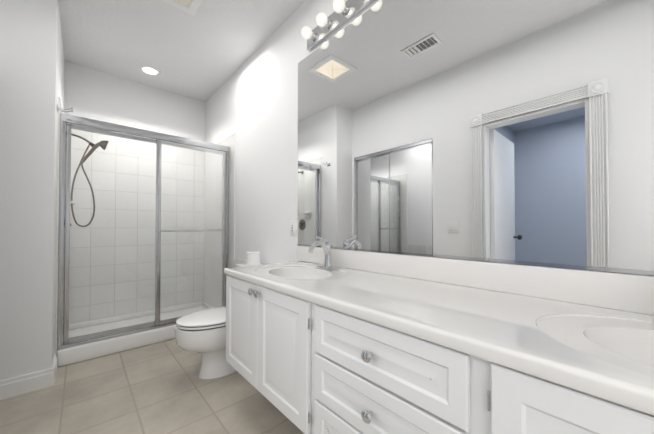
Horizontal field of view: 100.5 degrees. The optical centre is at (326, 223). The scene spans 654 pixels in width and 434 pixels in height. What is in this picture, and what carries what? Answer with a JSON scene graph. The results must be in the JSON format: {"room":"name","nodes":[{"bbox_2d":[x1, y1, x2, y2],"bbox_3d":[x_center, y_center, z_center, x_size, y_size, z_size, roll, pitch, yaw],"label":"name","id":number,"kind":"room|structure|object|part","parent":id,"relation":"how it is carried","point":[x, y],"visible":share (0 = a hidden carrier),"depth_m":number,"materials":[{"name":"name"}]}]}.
{"room":"bathroom","nodes":[
{"label":"bathroom","id":0,"kind":"room"},
{"bbox_2d":[0,0,64,380],"bbox_3d":[-2.397,-0.268,2.128,0.432,2.720,1.130,1,-1,-42],"label":"wall","id":1,"kind":"structure","parent":0,"point":[32,63],"depth_m":1.77,"materials":[{"name":"white paint"}]},
{"bbox_2d":[0,372,54,399],"bbox_3d":[-1.964,1.045,1.730,0.326,0.085,0.014,1,-1,-42],"label":"baseboard","id":2,"kind":"structure","parent":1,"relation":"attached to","point":[25,386],"depth_m":1.75,"materials":[{"name":"white wood"}]},
{"bbox_2d":[0,368,54,384],"bbox_3d":[-1.966,0.990,1.733,0.326,0.025,0.008,1,-1,-42],"label":"cap","id":3,"kind":"object","parent":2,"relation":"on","point":[23,377],"visible":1,"depth_m":1.76,"materials":[{"name":"white wood"}]},
{"bbox_2d":[54,357,56,383],"bbox_3d":[-1.948,1.048,1.945,0.014,0.085,0.283,1,-1,-42],"label":"baseboard","id":4,"kind":"structure","parent":1,"relation":"attached to","point":[55,366],"depth_m":1.94,"materials":[{"name":"white wood"}]},
{"bbox_2d":[55,97,62,356],"bbox_3d":[-2.329,0.066,2.378,0.010,2.060,0.822,1,-1,-42],"label":"wall","id":5,"kind":"structure","parent":1,"relation":"attached to","point":[58,170],"depth_m":2.08,"materials":[{"name":"white paint"}]},
{"bbox_2d":[57,104,72,111],"bbox_3d":[-1.926,-0.835,2.001,0.086,0.040,0.082,1,-1,-42],"label":"towel hook","id":6,"kind":"object","parent":1,"relation":"attached to","point":[71,108],"visible":1,"depth_m":1.99,"materials":[{"name":"silver metal"}]},
{"bbox_2d":[64,61,204,141],"bbox_3d":[-2.200,-0.254,3.147,1.466,2.720,0.120,1,-1,-42],"label":"wall","id":7,"kind":"structure","parent":0,"point":[89,93],"depth_m":3.06,"materials":[{"name":"white paint"}]},
{"bbox_2d":[63,127,204,323],"bbox_3d":[-2.111,0.076,3.134,1.345,2.060,0.010,1,-1,-42],"label":"wall tile","id":8,"kind":"structure","parent":7,"relation":"attached to","point":[86,259],"depth_m":3.05,"materials":[{"name":"white tile"}]},
{"bbox_2d":[0,338,303,433],"bbox_3d":[-0.698,1.132,1.318,1.898,0.100,4.820,1,-1,-42],"label":"floor","id":9,"kind":"structure","parent":0,"point":[162,387],"depth_m":1.65,"materials":[{"name":"tile"}]},
{"bbox_2d":[57,113,228,366],"bbox_3d":[-1.827,0.129,2.818,1.324,1.944,0.838,1,-1,-42],"label":"shower","id":10,"kind":"object","parent":9,"relation":"on","point":[84,340],"visible":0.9,"depth_m":2.44,"materials":[{"name":"clear glass"}]},
{"bbox_3d":[-1.818,0.925,2.343,0.592,0.032,0.022,1,-1,-42],"label":"panel rail","id":11,"kind":"part","parent":10,"relation":"part of","materials":[{"name":"silver metal"}]},
{"bbox_3d":[-1.818,0.078,2.354,0.624,1.695,0.006,1,-1,-42],"label":"panel glass","id":12,"kind":"part","parent":10,"relation":"part of","materials":[{"name":"clear glass"}]},
{"bbox_3d":[-1.818,-0.769,2.365,0.592,0.032,0.022,1,-1,-42],"label":"panel rail","id":13,"kind":"part","parent":10,"relation":"part of","materials":[{"name":"silver metal"}]},
{"bbox_3d":[-1.583,0.960,2.536,1.324,0.024,0.056,1,-1,-42],"label":"frame sill","id":14,"kind":"part","parent":10,"relation":"part of","materials":[{"name":"silver metal"}]},
{"bbox_3d":[-1.347,0.083,2.742,0.621,1.695,0.006,1,-1,-42],"label":"panel glass","id":15,"kind":"part","parent":10,"relation":"part of","materials":[{"name":"clear glass"}]},
{"bbox_3d":[-1.347,-0.764,2.753,0.589,0.032,0.022,1,-1,-42],"label":"panel rail","id":16,"kind":"part","parent":10,"relation":"part of","materials":[{"name":"silver metal"}]},
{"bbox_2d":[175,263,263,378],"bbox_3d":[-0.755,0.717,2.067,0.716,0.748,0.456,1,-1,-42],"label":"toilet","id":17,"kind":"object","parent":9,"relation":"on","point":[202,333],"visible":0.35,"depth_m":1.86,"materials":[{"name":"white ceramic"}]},
{"bbox_3d":[-0.820,0.901,2.006,0.540,0.379,0.376,1,-1,-42],"label":"bowl","id":18,"kind":"part","parent":17,"relation":"part of","materials":[{"name":"white ceramic"}]},
{"bbox_3d":[-0.818,0.674,2.010,0.528,0.022,0.382,1,-1,-42],"label":"lid","id":19,"kind":"part","parent":17,"relation":"part of","materials":[{"name":"white ceramic"}]},
{"bbox_2d":[247,252,259,264],"bbox_3d":[-0.621,0.294,2.301,0.112,0.102,0.112,1,-1,-42],"label":"paper roll","id":20,"kind":"object","parent":17,"relation":"on","point":[253,258],"visible":0.96,"depth_m":2.25,"materials":[{"name":"white paper"}]},
{"bbox_2d":[224,236,653,433],"bbox_3d":[0.327,0.572,0.983,0.589,1.010,2.249,1,-1,-42],"label":"bathroom vanity","id":21,"kind":"object","parent":9,"relation":"on","point":[326,338],"visible":1,"depth_m":0.80,"materials":[{"name":"painted wood"},{"name":"cultured marble"},{"name":"chrome"}]},
{"bbox_3d":[-0.469,0.566,1.491,0.019,0.512,0.395,1,-1,-42],"label":"door","id":22,"kind":"part","parent":21,"relation":"part of","materials":[{"name":"white wood"}]},
{"bbox_3d":[-0.375,0.339,1.351,0.033,0.035,0.035,1,-1,-42],"label":"knob","id":23,"kind":"part","parent":21,"relation":"part of","materials":[{"name":"silver metal"}]},
{"bbox_3d":[-0.335,0.339,1.306,0.033,0.035,0.035,1,-1,-42],"label":"knob","id":24,"kind":"part","parent":21,"relation":"part of","materials":[{"name":"silver metal"}]},
{"bbox_3d":[-0.201,0.562,1.195,0.019,0.512,0.395,1,-1,-42],"label":"door","id":25,"kind":"part","parent":21,"relation":"part of","materials":[{"name":"white wood"}]},
{"bbox_2d":[307,236,340,270],"bbox_3d":[-0.040,0.174,1.615,0.179,0.198,0.160,1,-1,-42],"label":"faucet","id":26,"kind":"object","parent":21,"relation":"on","point":[327,266],"depth_m":1.63,"materials":[{"name":"silver metal"}]},
{"bbox_3d":[0.120,0.389,0.800,0.033,0.035,0.035,1,-1,-42],"label":"knob drawer","id":27,"kind":"part","parent":21,"relation":"part of","materials":[{"name":"silver metal"}]},
{"bbox_3d":[0.120,0.564,0.797,0.033,0.035,0.035,1,-1,-42],"label":"knob drawer","id":28,"kind":"part","parent":21,"relation":"part of","materials":[{"name":"silver metal"}]},
{"bbox_3d":[0.140,0.388,0.818,0.019,0.173,0.542,1,-1,-42],"label":"drawer","id":29,"kind":"part","parent":21,"relation":"part of","materials":[{"name":"white wood"}]},
{"bbox_3d":[0.140,0.564,0.816,0.019,0.164,0.542,1,-1,-42],"label":"drawer","id":30,"kind":"part","parent":21,"relation":"part of","materials":[{"name":"white wood"}]},
{"bbox_3d":[0.140,0.734,0.813,0.019,0.159,0.542,1,-1,-42],"label":"drawer","id":31,"kind":"part","parent":21,"relation":"part of","materials":[{"name":"white wood"}]},
{"bbox_3d":[0.484,0.552,0.434,0.019,0.512,0.393,1,-1,-42],"label":"door","id":32,"kind":"part","parent":21,"relation":"part of","materials":[{"name":"white wood"}]},
{"bbox_2d":[58,0,305,101],"bbox_3d":[-0.698,-1.688,1.356,1.898,0.100,4.820,1,-1,-42],"label":"ceiling","id":33,"kind":"structure","parent":0,"point":[207,50],"depth_m":2.38,"materials":[{"name":"white paint"}]},
{"bbox_2d":[139,65,160,75],"bbox_3d":[-1.869,-1.612,2.871,0.196,0.012,0.196,1,-1,-42],"label":"recessed light","id":34,"kind":"object","parent":33,"relation":"in","point":[150,70],"visible":1,"depth_m":2.86,"materials":[{"name":"white"}]},
{"bbox_2d":[162,0,201,15],"bbox_3d":[-1.050,-1.625,1.858,0.370,0.012,0.370,1,-1,-42],"label":"ceiling vent","id":35,"kind":"object","parent":33,"relation":"in","point":[190,6],"visible":1,"depth_m":2.01,"materials":[{"name":"white plastic"}]},
{"bbox_3d":[-0.932,-1.623,1.965,0.052,0.012,0.266,1,-1,-42],"label":"frame","id":36,"kind":"part","parent":35,"relation":"part of","materials":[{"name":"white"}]},
{"bbox_2d":[205,0,651,275],"bbox_3d":[-0.037,-0.270,1.932,0.120,2.720,4.820,1,-1,-42],"label":"wall","id":37,"kind":"structure","parent":0,"point":[251,102],"depth_m":2.37,"materials":[{"name":"white paint"}]},
{"bbox_2d":[204,133,234,306],"bbox_3d":[-1.294,0.077,3.225,0.010,2.060,0.950,1,-1,-42],"label":"shower wall tile","id":38,"kind":"structure","parent":37,"relation":"attached to","point":[210,159],"depth_m":3.25,"materials":[{"name":"white tile"}]},
{"bbox_2d":[290,220,295,235],"bbox_3d":[-0.264,0.035,2.083,0.009,0.116,0.072,1,-1,-42],"label":"wall outlet","id":39,"kind":"object","parent":37,"relation":"attached to","point":[292,227],"visible":1,"depth_m":2.07,"materials":[{"name":"white plastic"}]},
{"bbox_2d":[301,0,374,50],"bbox_3d":[0.034,-1.294,1.683,0.122,0.110,0.620,1,-1,-42],"label":"vanity light","id":40,"kind":"object","parent":37,"relation":"attached to","point":[343,13],"visible":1,"depth_m":1.71,"materials":[{"name":"silver metal"}]},
{"bbox_3d":[-0.138,-1.292,1.841,0.080,0.080,0.080,1,-1,-42],"label":"bulb","id":41,"kind":"part","parent":40,"relation":"part of","materials":[{"name":"white glass"}]},
{"bbox_2d":[308,31,316,41],"bbox_3d":[-0.102,-1.291,1.874,0.024,0.060,0.060,1,-1,-42],"label":"socket","id":42,"kind":"object","parent":40,"relation":"attached to","point":[313,38],"depth_m":1.86,"materials":[{"name":"silver metal"}]},
{"bbox_3d":[-0.034,-1.293,1.726,0.080,0.080,0.080,1,-1,-42],"label":"bulb","id":43,"kind":"part","parent":40,"relation":"part of","materials":[{"name":"white glass"}]},
{"bbox_2d":[323,18,331,29],"bbox_3d":[0.002,-1.293,1.758,0.024,0.060,0.060,1,-1,-42],"label":"socket","id":44,"kind":"object","parent":40,"relation":"attached to","point":[328,26],"depth_m":1.75,"materials":[{"name":"silver metal"}]},
{"bbox_3d":[0.070,-1.294,1.611,0.080,0.080,0.080,1,-1,-42],"label":"bulb","id":45,"kind":"part","parent":40,"relation":"part of","materials":[{"name":"white glass"}]},
{"bbox_2d":[340,4,349,15],"bbox_3d":[0.105,-1.294,1.643,0.024,0.060,0.060,1,-1,-42],"label":"socket","id":46,"kind":"object","parent":40,"relation":"attached to","point":[346,10],"depth_m":1.63,"materials":[{"name":"silver metal"}]},
{"bbox_2d":[297,0,653,275],"bbox_3d":[0.536,-0.531,1.200,0.009,1.367,2.250,1,-1,-42],"label":"wall mirror","id":47,"kind":"object","parent":37,"relation":"attached to","point":[512,131],"visible":1,"depth_m":1.08,"materials":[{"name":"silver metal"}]}
]}

